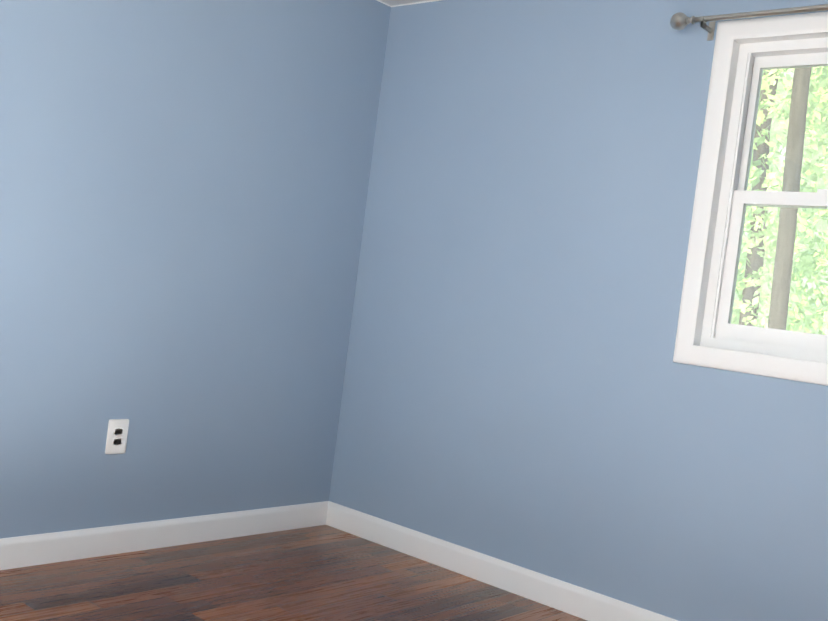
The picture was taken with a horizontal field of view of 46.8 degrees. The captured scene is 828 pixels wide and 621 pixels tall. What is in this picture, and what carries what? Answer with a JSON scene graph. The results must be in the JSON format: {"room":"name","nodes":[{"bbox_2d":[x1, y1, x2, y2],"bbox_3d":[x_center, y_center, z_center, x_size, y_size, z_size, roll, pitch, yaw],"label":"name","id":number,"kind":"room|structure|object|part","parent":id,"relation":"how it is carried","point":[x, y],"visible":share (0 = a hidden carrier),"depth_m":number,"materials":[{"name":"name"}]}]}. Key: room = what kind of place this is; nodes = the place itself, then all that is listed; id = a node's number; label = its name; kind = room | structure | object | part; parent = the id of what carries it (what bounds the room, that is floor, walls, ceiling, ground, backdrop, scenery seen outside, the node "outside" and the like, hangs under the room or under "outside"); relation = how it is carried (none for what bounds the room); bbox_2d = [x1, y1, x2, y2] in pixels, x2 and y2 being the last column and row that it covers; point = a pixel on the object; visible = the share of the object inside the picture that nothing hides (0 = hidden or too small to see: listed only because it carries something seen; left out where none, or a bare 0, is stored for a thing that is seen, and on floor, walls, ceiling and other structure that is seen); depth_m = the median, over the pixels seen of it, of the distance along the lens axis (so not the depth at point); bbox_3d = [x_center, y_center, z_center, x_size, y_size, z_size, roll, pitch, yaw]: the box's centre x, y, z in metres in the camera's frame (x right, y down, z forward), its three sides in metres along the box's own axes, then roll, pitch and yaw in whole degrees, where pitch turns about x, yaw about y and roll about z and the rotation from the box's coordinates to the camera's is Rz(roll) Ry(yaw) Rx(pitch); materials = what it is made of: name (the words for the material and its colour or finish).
{"room":"empty room","nodes":[
{"label":"empty room","id":0,"kind":"room"},
{"bbox_2d":[0,0,390,538],"bbox_3d":[-1.660,-0.359,2.954,0.150,2.440,4.447,8,1,41],"label":"wall","id":1,"kind":"structure","parent":0,"point":[184,184],"depth_m":3.72,"materials":[{"name":"blue paint"}]},
{"bbox_2d":[105,419,128,453],"bbox_3d":[-1.115,0.475,3.599,0.008,0.132,0.086,8,1,41],"label":"electrical outlet plate","id":2,"kind":"object","parent":1,"relation":"attached to","point":[116,439],"visible":1,"depth_m":3.59,"materials":[{"name":"white plastic"}]},
{"bbox_2d":[0,501,327,569],"bbox_3d":[-1.329,0.851,3.409,0.013,0.108,2.787,8,1,41],"label":"baseboard","id":3,"kind":"structure","parent":1,"relation":"attached to","point":[62,546],"depth_m":3.75,"materials":[{"name":"white paint"}]},
{"bbox_2d":[0,525,586,620],"bbox_3d":[-0.454,1.107,1.790,3.794,0.120,4.447,8,1,41],"label":"floor","id":4,"kind":"structure","parent":0,"point":[322,573],"depth_m":3.50,"materials":[{"name":"brown wood"}]},
{"bbox_2d":[380,0,428,5],"bbox_3d":[-0.130,-1.433,1.744,3.794,0.120,4.447,8,1,41],"label":"ceiling","id":5,"kind":"structure","parent":0,"point":[394,2],"depth_m":4.38,"materials":[{"name":"white paint"}]},
{"bbox_2d":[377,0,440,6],"bbox_3d":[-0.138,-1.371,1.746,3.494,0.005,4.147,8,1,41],"label":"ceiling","id":6,"kind":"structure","parent":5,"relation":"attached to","point":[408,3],"depth_m":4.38,"materials":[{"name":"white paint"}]},
{"bbox_2d":[329,0,827,620],"bbox_3d":[1.100,-0.015,3.397,3.494,2.440,0.150,8,1,41],"label":"wall","id":7,"kind":"structure","parent":0,"point":[521,388],"depth_m":3.74,"materials":[{"name":"blue paint"}]},
{"bbox_2d":[328,501,677,620],"bbox_3d":[0.895,1.135,3.360,3.480,0.108,0.013,8,1,41],"label":"baseboard","id":8,"kind":"structure","parent":7,"relation":"attached to","point":[583,603],"depth_m":3.86,"materials":[{"name":"white paint"}]},
{"bbox_2d":[670,4,827,40],"bbox_3d":[1.369,-0.963,3.087,1.148,0.086,0.102,8,1,41],"label":"curtain rod","id":9,"kind":"object","parent":7,"relation":"attached to","point":[679,21],"visible":1,"depth_m":3.31,"materials":[{"name":"silver metal"}]},
{"bbox_2d":[673,12,827,385],"bbox_3d":[1.368,-0.370,3.185,0.853,1.220,0.163,8,1,41],"label":"window","id":10,"kind":"structure","parent":7,"relation":"in","point":[687,350],"depth_m":3.36,"materials":[{"name":"white paint"}]},
{"bbox_2d":[695,33,827,363],"bbox_3d":[1.361,-0.371,3.177,0.737,1.104,0.105,8,1,41],"label":"liner","id":11,"kind":"object","parent":10,"relation":"attached to","point":[718,188],"visible":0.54,"depth_m":3.38,"materials":[{"name":"white paint"}]},
{"bbox_3d":[1.353,-0.135,3.207,0.641,0.541,0.056,8,1,41],"label":"main window lower sash","id":12,"kind":"part","parent":10,"relation":"part of","materials":[{"name":"white wood"}]},
{"bbox_3d":[1.349,-0.135,3.202,0.557,0.433,0.004,8,1,41],"label":"glass","id":13,"kind":"part","parent":10,"relation":"part of","materials":[{"name":"clear glass"}]},
{"bbox_3d":[1.431,-0.606,3.219,0.641,0.529,0.028,8,1,41],"label":"main window upper sash","id":14,"kind":"part","parent":10,"relation":"part of","materials":[{"name":"white wood"}]},
{"bbox_3d":[1.431,-0.608,3.219,0.597,0.453,0.004,8,1,41],"label":"glass","id":15,"kind":"part","parent":10,"relation":"part of","materials":[{"name":"clear glass"}]},
{"label":"outside","id":16,"kind":"structure","parent":0,"visible":0},
{"bbox_2d":[731,66,827,334],"bbox_3d":[4.565,-2.014,11.277,16.000,15.000,7.683,8,1,41],"label":"trees","id":17,"kind":"object","parent":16,"point":[779,211],"depth_m":11.01,"materials":[{"name":"green plant"}]}
]}

